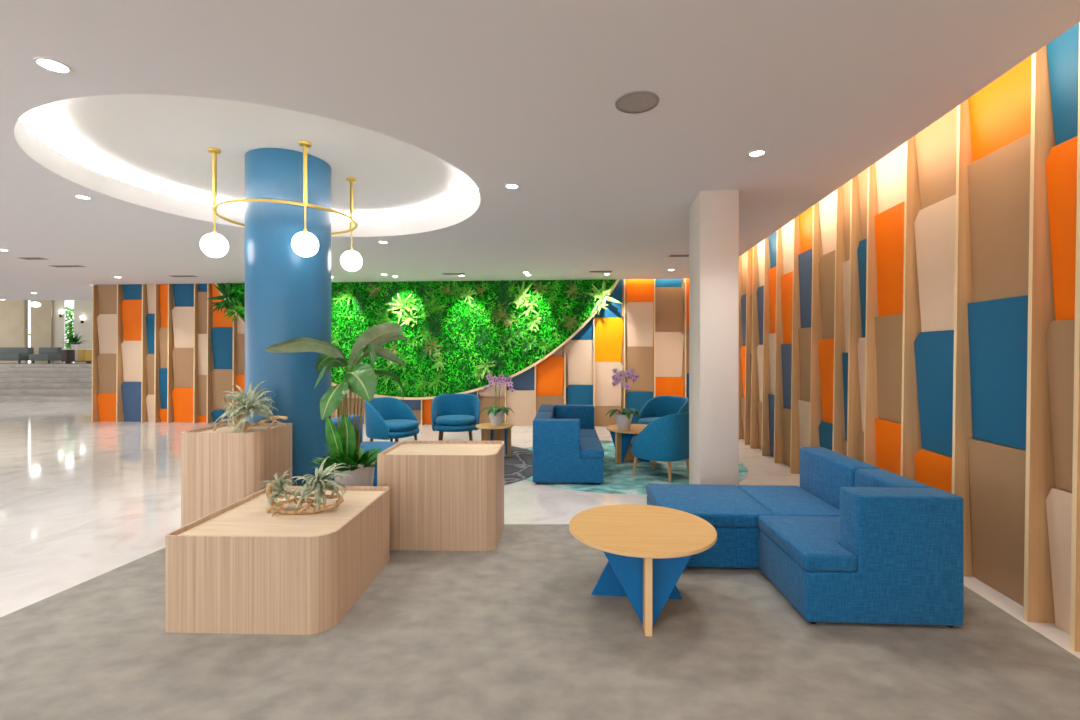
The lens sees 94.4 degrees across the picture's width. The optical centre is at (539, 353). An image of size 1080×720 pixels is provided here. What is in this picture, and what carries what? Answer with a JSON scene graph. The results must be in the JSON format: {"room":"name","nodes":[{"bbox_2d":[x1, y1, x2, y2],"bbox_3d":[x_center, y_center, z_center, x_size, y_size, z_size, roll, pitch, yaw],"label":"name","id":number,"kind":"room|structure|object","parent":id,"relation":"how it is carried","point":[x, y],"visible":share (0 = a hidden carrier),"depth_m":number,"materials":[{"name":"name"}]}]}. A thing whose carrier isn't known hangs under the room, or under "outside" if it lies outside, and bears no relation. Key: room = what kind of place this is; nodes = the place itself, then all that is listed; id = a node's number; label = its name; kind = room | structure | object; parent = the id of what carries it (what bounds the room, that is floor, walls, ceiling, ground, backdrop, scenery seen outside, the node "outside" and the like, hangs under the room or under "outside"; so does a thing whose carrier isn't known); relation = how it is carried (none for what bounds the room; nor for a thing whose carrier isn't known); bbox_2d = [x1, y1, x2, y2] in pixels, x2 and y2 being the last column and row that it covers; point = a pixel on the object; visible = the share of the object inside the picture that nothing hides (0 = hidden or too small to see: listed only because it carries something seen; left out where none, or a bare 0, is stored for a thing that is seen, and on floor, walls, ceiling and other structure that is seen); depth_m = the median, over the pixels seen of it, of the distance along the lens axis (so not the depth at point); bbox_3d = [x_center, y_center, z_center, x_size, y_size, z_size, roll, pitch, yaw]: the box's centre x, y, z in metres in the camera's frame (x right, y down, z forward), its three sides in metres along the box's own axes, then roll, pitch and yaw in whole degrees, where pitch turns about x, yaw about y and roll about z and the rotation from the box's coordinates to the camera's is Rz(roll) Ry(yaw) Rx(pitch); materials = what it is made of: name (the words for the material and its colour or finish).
{"room":"hotel lobby","nodes":[
{"label":"hotel lobby","id":0,"kind":"room"},
{"bbox_2d":[0,300,25,362],"bbox_3d":[-28.269,-0.700,24.935,5.176,4.400,0.100,0,0,0],"label":"wall pier","id":1,"kind":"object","parent":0,"point":[12,312],"visible":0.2,"depth_m":24.89,"materials":[{"name":"beige paint"}]},
{"bbox_2d":[30,300,52,362],"bbox_3d":[-24.850,-0.700,24.935,1.025,4.400,0.100,0,0,0],"label":"wall pier","id":2,"kind":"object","parent":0,"point":[41,317],"visible":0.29,"depth_m":24.89,"materials":[{"name":"beige paint"}]},
{"bbox_2d":[26,300,91,362],"bbox_3d":[-25.000,-0.700,25.020,12.000,4.400,0.040,0,0,0],"label":"wall","id":3,"kind":"structure","parent":0,"point":[81,307],"depth_m":25.00,"materials":[{"name":"beige paint"}]},
{"bbox_2d":[28,300,29,361],"bbox_3d":[-25.545,-1.225,25.025,0.170,3.350,0.030,0,0,0],"label":"window","id":4,"kind":"structure","parent":3,"relation":"in","point":[28,300],"depth_m":25.02,"materials":[{"name":"clear glass"}]},
{"bbox_2d":[64,300,73,348],"bbox_3d":[-23.550,-1.225,25.025,0.500,3.350,0.030,0,0,0],"label":"window","id":5,"kind":"structure","parent":3,"relation":"in","point":[68,304],"depth_m":25.02,"materials":[{"name":"clear glass"}]},
{"bbox_2d":[71,344,77,348],"bbox_3d":[-21.051,-0.310,22.600,0.240,0.200,0.240,0,0,0],"label":"pot","id":6,"kind":"object","parent":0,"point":[73,346],"depth_m":22.52,"materials":[{"name":"white ceramic"}]},
{"bbox_2d":[19,94,477,221],"bbox_3d":[-2.335,-1.637,4.660,4.140,0.266,4.140,0,0,0],"label":"ceiling","id":7,"kind":"structure","parent":0,"point":[158,143],"depth_m":4.32,"materials":[{"name":"white paint"}]},
{"bbox_2d":[14,120,480,236],"bbox_3d":[-2.335,-1.590,4.660,3.600,0.180,3.600,0,0,0],"label":"light","id":8,"kind":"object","parent":7,"relation":"attached to","point":[48,158],"depth_m":5.32,"materials":[{"name":"white paint"}]},
{"bbox_2d":[19,120,477,222],"bbox_3d":[-2.335,-1.681,4.660,3.600,0.010,3.600,0,0,0],"label":"trim","id":9,"kind":"structure","parent":8,"relation":"attached to","point":[19,120],"depth_m":5.35,"materials":[{"name":"grey paint"}]},
{"bbox_2d":[200,141,362,270],"bbox_3d":[-2.335,-1.289,4.660,1.196,0.956,1.196,0,0,0],"label":"ring chandelier","id":10,"kind":"object","parent":7,"relation":"hanging from","point":[304,244],"visible":0.97,"depth_m":4.27,"materials":[{"name":"gold metal"}]},
{"bbox_2d":[99,279,683,424],"bbox_3d":[-2.942,-0.170,10.703,13.740,3.340,0.200,0,0,4],"label":"wall","id":11,"kind":"structure","parent":0,"point":[333,415],"depth_m":10.28,"materials":[{"name":"brown wood"}]},
{"bbox_2d":[91,284,122,421],"bbox_3d":[-9.503,-0.150,10.982,0.597,3.300,0.144,0,0,4],"label":"bay","id":12,"kind":"object","parent":11,"relation":"attached to","point":[107,326],"visible":0.84,"depth_m":11.01,"materials":[{"name":"brown"}]},
{"bbox_2d":[121,284,147,422],"bbox_3d":[-8.915,-0.150,10.942,0.576,3.300,0.144,0,0,4],"label":"bay","id":13,"kind":"object","parent":11,"relation":"attached to","point":[134,306],"visible":0.87,"depth_m":10.97,"materials":[{"name":"blue"}]},
{"bbox_2d":[146,284,160,422],"bbox_3d":[-8.474,-0.150,10.907,0.300,3.300,0.155,0,0,0],"label":"bay","id":14,"kind":"object","parent":11,"relation":"attached to","point":[153,318],"visible":0.87,"depth_m":10.94,"materials":[{"name":"beige"}]},
{"bbox_2d":[159,284,173,422],"bbox_3d":[-8.176,-0.150,10.887,0.298,3.300,0.155,0,0,0],"label":"bay","id":15,"kind":"object","parent":11,"relation":"attached to","point":[166,334],"visible":0.87,"depth_m":10.92,"materials":[{"name":"orange"}]},
{"bbox_2d":[172,284,198,422],"bbox_3d":[-7.734,-0.150,10.861,0.590,3.300,0.144,0,0,4],"label":"bay","id":16,"kind":"object","parent":11,"relation":"attached to","point":[185,311],"visible":0.87,"depth_m":10.89,"materials":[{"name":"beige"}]},
{"bbox_2d":[197,284,211,422],"bbox_3d":[-7.288,-0.150,10.830,0.299,3.300,0.144,0,0,4],"label":"bay","id":17,"kind":"object","parent":11,"relation":"attached to","point":[205,290],"visible":0.83,"depth_m":10.86,"materials":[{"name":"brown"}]},
{"bbox_2d":[211,283,236,422],"bbox_3d":[-6.848,-0.150,10.799,0.576,3.300,0.144,0,0,4],"label":"bay","id":18,"kind":"object","parent":11,"relation":"attached to","point":[223,334],"visible":0.65,"depth_m":10.83,"materials":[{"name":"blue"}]},
{"bbox_2d":[236,319,244,419],"bbox_3d":[-6.247,0.166,10.758,0.624,2.667,0.144,0,0,4],"label":"bay","id":19,"kind":"object","parent":11,"relation":"attached to","point":[240,336],"visible":0.14,"depth_m":10.80,"materials":[{"name":"beige"}]},
{"bbox_2d":[336,391,364,423],"bbox_3d":[-3.985,1.003,10.602,0.656,0.994,0.144,0,0,4],"label":"slats","id":20,"kind":"object","parent":11,"relation":"attached to","point":[352,397],"visible":0.16,"depth_m":10.62,"materials":[{"name":"beige wood"}]},
{"bbox_2d":[401,400,423,424],"bbox_3d":[-2.745,1.137,10.516,0.574,0.726,0.144,0,0,4],"label":"bay","id":21,"kind":"object","parent":11,"relation":"attached to","point":[416,406],"visible":0.47,"depth_m":10.54,"materials":[{"name":"blue fabric"}]},
{"bbox_2d":[423,396,432,423],"bbox_3d":[-2.319,1.134,10.487,0.273,0.732,0.144,0,0,4],"label":"bay","id":22,"kind":"object","parent":11,"relation":"attached to","point":[427,403],"visible":0.36,"depth_m":10.53,"materials":[{"name":"orange"}]},
{"bbox_2d":[454,389,478,397],"bbox_3d":[-1.595,1.048,10.437,0.636,0.904,0.144,0,0,4],"label":"bay","id":23,"kind":"object","parent":11,"relation":"attached to","point":[476,393],"visible":0.11,"depth_m":10.45,"materials":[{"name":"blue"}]},
{"bbox_2d":[479,383,506,423],"bbox_3d":[-0.985,0.943,10.395,0.582,1.114,0.144,0,0,4],"label":"bay","id":24,"kind":"object","parent":11,"relation":"attached to","point":[484,402],"visible":0.38,"depth_m":10.43,"materials":[{"name":"beige wood"}]},
{"bbox_2d":[507,365,535,425],"bbox_3d":[-0.387,0.784,10.354,0.610,1.432,0.144,0,0,4],"label":"bay","id":25,"kind":"object","parent":11,"relation":"attached to","point":[522,402],"visible":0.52,"depth_m":10.38,"materials":[{"name":"beige fabric"}]},
{"bbox_2d":[536,344,565,413],"bbox_3d":[0.225,0.562,10.311,0.611,1.876,0.144,0,0,4],"label":"bay","id":26,"kind":"object","parent":11,"relation":"attached to","point":[550,371],"visible":0.56,"depth_m":10.34,"materials":[{"name":"orange"}]},
{"bbox_2d":[566,315,594,406],"bbox_3d":[0.826,0.266,10.270,0.586,2.468,0.144,0,0,4],"label":"bay","id":27,"kind":"object","parent":11,"relation":"attached to","point":[580,350],"visible":0.6,"depth_m":10.30,"materials":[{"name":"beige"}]},
{"bbox_2d":[595,279,624,425],"bbox_3d":[1.428,-0.150,10.228,0.616,3.300,0.144,0,0,4],"label":"bay","id":28,"kind":"object","parent":11,"relation":"attached to","point":[609,330],"visible":0.56,"depth_m":10.26,"materials":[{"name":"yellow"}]},
{"bbox_2d":[625,279,654,423],"bbox_3d":[2.037,-0.150,10.186,0.598,3.300,0.144,0,0,4],"label":"bay","id":29,"kind":"object","parent":11,"relation":"attached to","point":[640,307],"visible":0.68,"depth_m":10.22,"materials":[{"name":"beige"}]},
{"bbox_2d":[655,279,685,396],"bbox_3d":[2.644,-0.150,10.144,0.614,3.300,0.144,0,0,4],"label":"bay","id":30,"kind":"object","parent":11,"relation":"attached to","point":[669,294],"visible":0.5,"depth_m":10.17,"materials":[{"name":"brown"}]},
{"bbox_2d":[686,279,688,398],"bbox_3d":[3.247,-0.150,10.103,0.589,3.300,0.144,0,0,4],"label":"bay","id":31,"kind":"object","parent":11,"relation":"attached to","point":[687,280],"visible":0.09,"depth_m":10.15,"materials":[{"name":"orange"}]},
{"bbox_2d":[0,0,1079,299],"bbox_3d":[-13.324,-1.500,4.500,33.352,0.001,19.000,0,0,0],"label":"ceiling","id":32,"kind":"structure","parent":0,"point":[523,93],"depth_m":2.92,"materials":[{"name":"white paint"}]},
{"bbox_2d":[20,257,48,259],"bbox_3d":[-7.986,-1.494,7.878,0.361,0.009,0.140,0,0,3],"label":"ceiling vent","id":33,"kind":"object","parent":32,"relation":"in","point":[30,258],"visible":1,"depth_m":7.85,"materials":[{"name":"grey metal"}]},
{"bbox_2d":[33,57,71,73],"bbox_3d":[-2.532,-1.496,2.600,0.148,0.005,0.148,0,0,0],"label":"recessed light","id":34,"kind":"object","parent":32,"relation":"in","point":[49,64],"visible":1,"depth_m":2.60,"materials":[{"name":"white"}]},
{"bbox_2d":[49,265,84,266],"bbox_3d":[-8.100,-1.494,8.571,0.531,0.009,0.140,0,0,3],"label":"ceiling vent","id":35,"kind":"object","parent":32,"relation":"in","point":[49,265],"visible":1,"depth_m":8.56,"materials":[{"name":"grey metal"}]},
{"bbox_2d":[74,195,91,199],"bbox_3d":[-4.380,-1.496,4.792,0.128,0.005,0.128,0,0,0],"label":"recessed light","id":36,"kind":"object","parent":32,"relation":"in","point":[76,196],"visible":1,"depth_m":4.80,"materials":[{"name":"white plastic"}]},
{"bbox_2d":[171,275,197,276],"bbox_3d":[-6.900,-1.494,9.677,0.484,0.009,0.140,0,0,3],"label":"ceiling vent","id":37,"kind":"object","parent":32,"relation":"in","point":[179,275],"visible":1,"depth_m":9.67,"materials":[{"name":"grey metal"}]},
{"bbox_2d":[442,273,465,274],"bbox_3d":[-1.617,-1.494,9.399,0.414,0.009,0.140,0,0,3],"label":"ceiling vent","id":38,"kind":"object","parent":32,"relation":"in","point":[442,273],"visible":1,"depth_m":9.35,"materials":[{"name":"grey metal"}]},
{"bbox_2d":[505,184,518,188],"bbox_3d":[-0.251,-1.496,4.478,0.128,0.005,0.128,0,0,0],"label":"recessed light","id":39,"kind":"object","parent":32,"relation":"in","point":[509,186],"visible":1,"depth_m":4.48,"materials":[{"name":"white"}]},
{"bbox_2d":[615,91,658,113],"bbox_3d":[0.579,-1.496,2.982,0.260,0.007,0.260,0,0,0],"label":"ceiling speaker","id":40,"kind":"object","parent":32,"relation":"attached to","point":[634,102],"visible":1,"depth_m":2.98,"materials":[{"name":"grey"}]},
{"bbox_2d":[618,94,655,111],"bbox_3d":[0.579,-1.495,2.982,0.226,0.001,0.226,0,0,0],"label":"grille","id":41,"kind":"object","parent":40,"relation":"attached to","point":[634,102],"depth_m":2.98,"materials":[{"name":"grey metal"}]},
{"bbox_2d":[669,255,688,256],"bbox_3d":[2.132,-1.494,7.653,0.297,0.009,0.140,0,0,3],"label":"ceiling vent","id":42,"kind":"object","parent":32,"relation":"in","point":[670,255],"visible":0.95,"depth_m":7.65,"materials":[{"name":"grey metal"}]},
{"bbox_2d":[748,150,765,156],"bbox_3d":[1.623,-1.496,3.741,0.128,0.005,0.128,0,0,0],"label":"recessed light","id":43,"kind":"object","parent":32,"relation":"in","point":[756,153],"visible":1,"depth_m":3.74,"materials":[{"name":"white"}]},
{"bbox_2d":[0,402,1079,658],"bbox_3d":[-12.900,1.500,10.500,34.200,0.001,31.000,0,0,0],"label":"floor","id":44,"kind":"structure","parent":0,"point":[82,500],"depth_m":5.32,"materials":[{"name":"stone"}]},
{"bbox_2d":[0,363,91,401],"bbox_3d":[-19.960,0.975,19.975,20.080,1.050,8.750,0,0,0],"label":"staircase","id":45,"kind":"structure","parent":44,"relation":"on","point":[19,382],"depth_m":18.11,"materials":[{"name":"stone"}]},
{"bbox_2d":[0,347,33,362],"bbox_3d":[-24.847,0.080,23.460,1.531,0.740,0.720,0,0,0],"label":"sofa","id":46,"kind":"object","parent":45,"relation":"on","point":[19,354],"visible":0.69,"depth_m":23.55,"materials":[{"name":"fabric"}]},
{"bbox_2d":[29,347,62,362],"bbox_3d":[-23.177,0.080,23.460,0.928,0.740,0.720,0,0,0],"label":"sofa","id":47,"kind":"object","parent":45,"relation":"on","point":[48,354],"visible":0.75,"depth_m":23.46,"materials":[{"name":"fabric"}]},
{"bbox_2d":[61,349,91,362],"bbox_3d":[-20.871,0.120,22.600,1.153,0.660,0.400,0,0,0],"label":"console shelf","id":48,"kind":"object","parent":45,"relation":"on","point":[68,355],"visible":0.91,"depth_m":22.42,"materials":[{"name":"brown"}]},
{"bbox_2d":[64,331,89,348],"bbox_3d":[-20.981,-0.620,22.589,1.231,0.820,1.128,0,0,0],"label":"potted shrub","id":49,"kind":"object","parent":48,"relation":"on","point":[74,340],"visible":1,"depth_m":22.55,"materials":[{"name":"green plant"}]},
{"bbox_2d":[245,148,330,485],"bbox_3d":[-2.335,-0.134,4.660,0.720,3.268,0.720,0,0,0],"label":"column","id":50,"kind":"structure","parent":44,"relation":"on","point":[288,294],"depth_m":4.35,"materials":[{"name":"blue paint"}]},
{"bbox_2d":[504,446,532,484],"bbox_3d":[-1.470,1.491,6.850,3.140,0.006,3.140,0,0,0],"label":"round rug","id":51,"kind":"object","parent":44,"relation":"on","point":[517,467],"visible":0.12,"depth_m":6.64,"materials":[{"name":"grey carpet"}]},
{"bbox_2d":[331,415,397,485],"bbox_3d":[-2.043,1.125,5.773,0.868,0.725,0.950,0,0,3],"label":"sofa","id":52,"kind":"object","parent":51,"relation":"on","point":[368,445],"visible":0.14,"depth_m":5.95,"materials":[{"name":"fabric"}]},
{"bbox_2d":[359,441,397,463],"bbox_3d":[-1.921,1.143,5.767,0.623,0.094,0.950,0,0,3],"label":"seat cushion","id":53,"kind":"object","parent":52,"relation":"on","point":[368,445],"depth_m":5.95,"materials":[{"name":"fabric"}]},
{"bbox_2d":[365,397,418,441],"bbox_3d":[-2.236,1.089,7.606,0.743,0.802,0.797,0,0,21],"label":"armchair","id":54,"kind":"object","parent":51,"relation":"on","point":[386,418],"visible":0.94,"depth_m":7.42,"materials":[{"name":"fabric"}]},
{"bbox_2d":[385,419,418,431],"bbox_3d":[-2.184,1.083,7.586,0.632,0.116,0.651,0,0,21],"label":"seat cushion","id":55,"kind":"object","parent":54,"relation":"on","point":[394,425],"depth_m":7.42,"materials":[{"name":"fabric"}]},
{"bbox_2d":[431,394,479,440],"bbox_3d":[-1.382,1.089,8.217,0.797,0.802,0.743,0,0,-7],"label":"armchair","id":56,"kind":"object","parent":51,"relation":"on","point":[449,412],"visible":0.97,"depth_m":8.28,"materials":[{"name":"fabric"}]},
{"bbox_2d":[435,415,475,425],"bbox_3d":[-1.375,1.083,8.162,0.651,0.116,0.632,0,0,-7],"label":"seat cushion","id":57,"kind":"object","parent":56,"relation":"on","point":[440,420],"depth_m":7.93,"materials":[{"name":"fabric"}]},
{"bbox_2d":[475,423,512,456],"bbox_3d":[-0.665,1.262,7.250,0.540,0.450,0.540,0,0,7],"label":"coffee table","id":58,"kind":"object","parent":51,"relation":"on","point":[489,432],"visible":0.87,"depth_m":7.21,"materials":[{"name":"brown wood"}]},
{"bbox_2d":[479,373,514,425],"bbox_3d":[-0.580,0.658,7.267,0.466,0.758,0.486,0,0,26],"label":"potted orchid","id":59,"kind":"object","parent":58,"relation":"on","point":[496,416],"visible":1,"depth_m":7.19,"materials":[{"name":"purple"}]},
{"bbox_2d":[0,524,1079,719],"bbox_3d":[-0.643,1.496,0.185,7.015,0.008,8.370,0,0,0],"label":"carpet","id":60,"kind":"object","parent":44,"relation":"on","point":[516,629],"visible":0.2,"depth_m":2.46,"materials":[{"name":"grey carpet"}]},
{"bbox_2d":[181,423,291,526],"bbox_3d":[-2.400,1.042,3.996,0.585,0.900,0.530,0,0,2],"label":"plinth","id":61,"kind":"object","parent":60,"relation":"on","point":[221,467],"visible":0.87,"depth_m":3.74,"materials":[{"name":"brown wood"}]},
{"bbox_2d":[212,381,278,432],"bbox_3d":[-2.344,0.418,4.006,0.434,0.398,0.459,0,0,-20],"label":"air plant","id":62,"kind":"object","parent":61,"relation":"on","point":[249,405],"visible":1,"depth_m":3.94,"materials":[{"name":"green plant"}]},
{"bbox_2d":[213,408,287,430],"bbox_3d":[-2.303,0.526,3.979,0.579,0.183,0.094,0,0,-5],"label":"driftwood","id":63,"kind":"object","parent":61,"relation":"on","point":[247,426],"visible":0.86,"depth_m":3.99,"materials":[{"name":"brown wood"}]},
{"bbox_2d":[165,486,389,634],"bbox_3d":[-1.553,1.234,3.170,0.905,0.516,1.020,0,0,2],"label":"plinth","id":64,"kind":"object","parent":60,"relation":"on","point":[237,568],"visible":0.86,"depth_m":2.67,"materials":[{"name":"brown wood"}]},
{"bbox_2d":[257,470,296,506],"bbox_3d":[-1.646,0.870,3.171,0.236,0.255,0.237,0,0,0],"label":"air plant","id":65,"kind":"object","parent":64,"relation":"on","point":[280,484],"visible":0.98,"depth_m":3.15,"materials":[{"name":"green plant"}]},
{"bbox_2d":[266,480,343,516],"bbox_3d":[-1.503,0.910,3.195,0.489,0.192,0.209,0,0,-11],"label":"driftwood","id":66,"kind":"object","parent":64,"relation":"on","point":[304,510],"visible":0.8,"depth_m":3.15,"materials":[{"name":"brown wood"}]},
{"bbox_2d":[288,455,353,511],"bbox_3d":[-1.391,0.826,3.165,0.361,0.336,0.338,0,0,44],"label":"air plant","id":67,"kind":"object","parent":64,"relation":"on","point":[321,480],"visible":0.99,"depth_m":3.13,"materials":[{"name":"green plant"}]},
{"bbox_2d":[265,322,407,485],"bbox_3d":[-1.649,0.617,4.113,1.035,1.750,0.634,0,0,0],"label":"potted plant","id":68,"kind":"object","parent":60,"relation":"on","point":[343,444],"visible":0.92,"depth_m":4.05,"materials":[{"name":"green plant"}]},
{"bbox_2d":[377,440,503,550],"bbox_3d":[-0.778,1.131,4.103,0.915,0.722,0.640,0,0,2],"label":"plinth","id":69,"kind":"object","parent":60,"relation":"on","point":[445,495],"visible":0.97,"depth_m":3.79,"materials":[{"name":"brown wood"}]},
{"bbox_2d":[569,504,716,636],"bbox_3d":[0.612,1.267,3.030,0.870,0.450,0.870,0,0,6],"label":"coffee table","id":70,"kind":"object","parent":60,"relation":"on","point":[647,549],"visible":1,"depth_m":2.79,"materials":[{"name":"brown wood"}]},
{"bbox_2d":[646,447,963,627],"bbox_3d":[1.593,1.133,3.467,1.466,0.718,1.482,0,0,3],"label":"sectional sofa","id":71,"kind":"object","parent":60,"relation":"on","point":[857,541],"visible":0.91,"depth_m":2.77,"materials":[{"name":"fabric"}]},
{"bbox_2d":[646,484,773,527],"bbox_3d":[1.253,1.147,3.825,0.751,0.094,0.802,0,0,3],"label":"cushion","id":72,"kind":"object","parent":71,"relation":"on","point":[722,506],"depth_m":3.69,"materials":[{"name":"fabric"}]},
{"bbox_2d":[737,485,839,516],"bbox_3d":[1.885,1.147,3.797,0.508,0.094,0.791,0,0,3],"label":"seat cushion","id":73,"kind":"object","parent":71,"relation":"on","point":[778,500],"depth_m":3.74,"materials":[{"name":"fabric"}]},
{"bbox_2d":[758,515,856,571],"bbox_3d":[1.785,1.147,3.059,0.634,0.094,0.685,0,0,3],"label":"seat cushion","id":74,"kind":"object","parent":71,"relation":"on","point":[813,543],"depth_m":2.97,"materials":[{"name":"fabric"}]},
{"bbox_2d":[525,440,747,494],"bbox_3d":[1.120,1.497,6.950,3.280,0.006,3.280,0,0,0],"label":"round rug","id":75,"kind":"object","parent":44,"relation":"on","point":[618,477],"visible":0.4,"depth_m":6.07,"materials":[{"name":"teal carpet"}]},
{"bbox_2d":[533,404,603,484],"bbox_3d":[0.366,1.125,6.585,0.812,0.725,1.840,0,0,3],"label":"sofa","id":76,"kind":"object","parent":75,"relation":"on","point":[567,447],"visible":1,"depth_m":5.67,"materials":[{"name":"fabric"}]},
{"bbox_2d":[580,429,597,437],"bbox_3d":[0.486,1.143,6.926,0.607,0.094,0.727,0,0,3],"label":"seat cushion","id":77,"kind":"object","parent":76,"relation":"on","point":[587,433],"depth_m":6.85,"materials":[{"name":"fabric"}]},
{"bbox_2d":[580,437,603,457],"bbox_3d":[0.445,1.143,6.110,0.607,0.094,0.900,0,0,3],"label":"seat cushion","id":78,"kind":"object","parent":76,"relation":"on","point":[590,447],"depth_m":5.77,"materials":[{"name":"fabric"}]},
{"bbox_2d":[606,424,649,462],"bbox_3d":[1.335,1.268,7.020,0.800,0.450,0.800,0,0,-36],"label":"coffee table","id":79,"kind":"object","parent":75,"relation":"on","point":[621,438],"visible":0.62,"depth_m":6.82,"materials":[{"name":"brown wood"}]},
{"bbox_2d":[605,367,640,429],"bbox_3d":[1.166,0.617,6.955,0.457,0.852,0.467,0,0,28],"label":"potted orchid","id":80,"kind":"object","parent":79,"relation":"on","point":[623,420],"visible":1,"depth_m":6.86,"materials":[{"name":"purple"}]},
{"bbox_2d":[631,411,688,481],"bbox_3d":[1.513,1.095,6.158,0.743,0.802,0.797,0,0,41],"label":"armchair","id":81,"kind":"object","parent":75,"relation":"on","point":[666,438],"visible":0.91,"depth_m":5.80,"materials":[{"name":"fabric"}]},
{"bbox_2d":[637,396,688,424],"bbox_3d":[1.934,1.095,7.910,0.743,0.802,0.797,0,0,-35],"label":"armchair","id":82,"kind":"object","parent":75,"relation":"on","point":[657,407],"visible":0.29,"depth_m":8.17,"materials":[{"name":"fabric"}]},
{"bbox_2d":[638,417,659,424],"bbox_3d":[1.889,1.089,7.878,0.632,0.116,0.651,0,0,-35],"label":"seat cushion","id":83,"kind":"object","parent":82,"relation":"on","point":[641,420],"depth_m":7.84,"materials":[{"name":"fabric"}]},
{"bbox_2d":[689,190,738,485],"bbox_3d":[1.680,0.000,4.870,0.350,3.000,0.584,0,0,7],"label":"pillar","id":84,"kind":"structure","parent":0,"point":[713,215],"depth_m":4.59,"materials":[{"name":"beige paint"}]},
{"bbox_2d":[744,209,1072,492],"bbox_3d":[2.916,-0.170,2.674,0.120,3.340,15.400,0,0,7],"label":"wall","id":85,"kind":"structure","parent":0,"point":[921,209],"depth_m":3.35,"materials":[{"name":"brown wood"}]},
{"bbox_2d":[739,252,746,439],"bbox_3d":[3.502,-0.150,8.509,0.146,3.300,0.579,0,0,0],"label":"bay","id":86,"kind":"object","parent":85,"relation":"attached to","point":[743,258],"visible":0.57,"depth_m":8.71,"materials":[{"name":"brown"}]},
{"bbox_2d":[744,248,752,444],"bbox_3d":[3.436,-0.150,8.068,0.146,3.300,0.331,0,0,0],"label":"bay","id":87,"kind":"object","parent":85,"relation":"attached to","point":[749,252],"visible":0.34,"depth_m":8.20,"materials":[{"name":"orange"}]},
{"bbox_2d":[750,239,764,449],"bbox_3d":[3.398,-0.150,7.636,0.146,3.300,0.559,0,0,0],"label":"bay","id":88,"kind":"object","parent":85,"relation":"attached to","point":[758,250],"visible":0.71,"depth_m":7.88,"materials":[{"name":"beige"}]},
{"bbox_2d":[761,231,776,456],"bbox_3d":[3.333,-0.150,7.104,0.146,3.300,0.530,0,0,0],"label":"bay","id":89,"kind":"object","parent":85,"relation":"attached to","point":[770,243],"visible":0.69,"depth_m":7.33,"materials":[{"name":"blue"}]},
{"bbox_2d":[774,219,793,466],"bbox_3d":[3.273,-0.150,6.555,0.146,3.300,0.596,0,0,0],"label":"bay","id":90,"kind":"object","parent":85,"relation":"attached to","point":[784,268],"visible":0.63,"depth_m":6.76,"materials":[{"name":"beige"}]},
{"bbox_2d":[790,206,812,473],"bbox_3d":[3.203,-0.150,5.977,0.146,3.300,0.579,0,0,0],"label":"bay","id":91,"kind":"object","parent":85,"relation":"attached to","point":[803,224],"visible":0.73,"depth_m":6.17,"materials":[{"name":"orange"}]},
{"bbox_2d":[810,190,835,449],"bbox_3d":[3.137,-0.150,5.416,0.146,3.300,0.569,0,0,0],"label":"bay","id":92,"kind":"object","parent":85,"relation":"attached to","point":[824,211],"visible":0.68,"depth_m":5.57,"materials":[{"name":"beige"}]},
{"bbox_2d":[832,180,850,455],"bbox_3d":[3.071,-0.150,4.991,0.146,3.300,0.308,0,0,0],"label":"bay","id":93,"kind":"object","parent":85,"relation":"attached to","point":[843,194],"visible":0.4,"depth_m":5.11,"materials":[{"name":"brown"}]},
{"bbox_2d":[847,168,867,461],"bbox_3d":[3.036,-0.150,4.686,0.146,3.300,0.321,0,0,0],"label":"bay","id":94,"kind":"object","parent":85,"relation":"attached to","point":[859,184],"visible":0.51,"depth_m":4.81,"materials":[{"name":"brown"}]},
{"bbox_2d":[864,143,904,474],"bbox_3d":[2.999,-0.150,4.254,0.146,3.300,0.569,0,0,0],"label":"bay","id":95,"kind":"object","parent":85,"relation":"attached to","point":[886,177],"visible":0.66,"depth_m":4.37,"materials":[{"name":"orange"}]},
{"bbox_2d":[901,107,956,492],"bbox_3d":[2.934,-0.150,3.688,0.146,3.300,0.589,0,0,0],"label":"wall panel","id":96,"kind":"object","parent":85,"relation":"attached to","point":[931,154],"visible":0.66,"depth_m":3.77,"materials":[{"name":"brown"}]},
{"bbox_2d":[952,55,1031,605],"bbox_3d":[2.866,-0.150,3.109,0.146,3.300,0.596,0,0,0],"label":"wall panel","id":97,"kind":"object","parent":85,"relation":"attached to","point":[994,124],"visible":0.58,"depth_m":3.17,"materials":[{"name":"orange"}]},
{"bbox_2d":[1023,22,1079,651],"bbox_3d":[2.780,-0.150,2.660,0.144,3.300,0.306,0,0,7],"label":"wall panel","id":98,"kind":"object","parent":85,"relation":"attached to","point":[1052,515],"visible":0.87,"depth_m":2.75,"materials":[{"name":"blue"}]},
{"bbox_3d":[-19.850,-2.950,20.050,20.300,0.100,11.900,0,0,0],"label":"ceiling","id":99,"kind":"structure","parent":0,"visible":0},
{"bbox_2d":[30,300,40,306],"bbox_3d":[-22.202,-2.473,22.000,0.340,0.854,0.340,0,0,0],"label":"pendant lamp","id":100,"kind":"object","parent":99,"relation":"hanging from","point":[34,304],"visible":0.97,"depth_m":21.92,"materials":[{"name":"white"}]},
{"bbox_3d":[-2.963,-1.692,10.404,13.734,0.377,1.345,0,0,0],"label":"trim","id":101,"kind":"structure","parent":0,"visible":0},
{"bbox_2d":[207,279,622,399],"bbox_3d":[-2.675,-0.343,10.216,8.688,2.605,0.441,0,0,4],"label":"wall","id":102,"kind":"structure","parent":101,"relation":"attached to","point":[459,333],"depth_m":10.33,"materials":[{"name":"green plant"}]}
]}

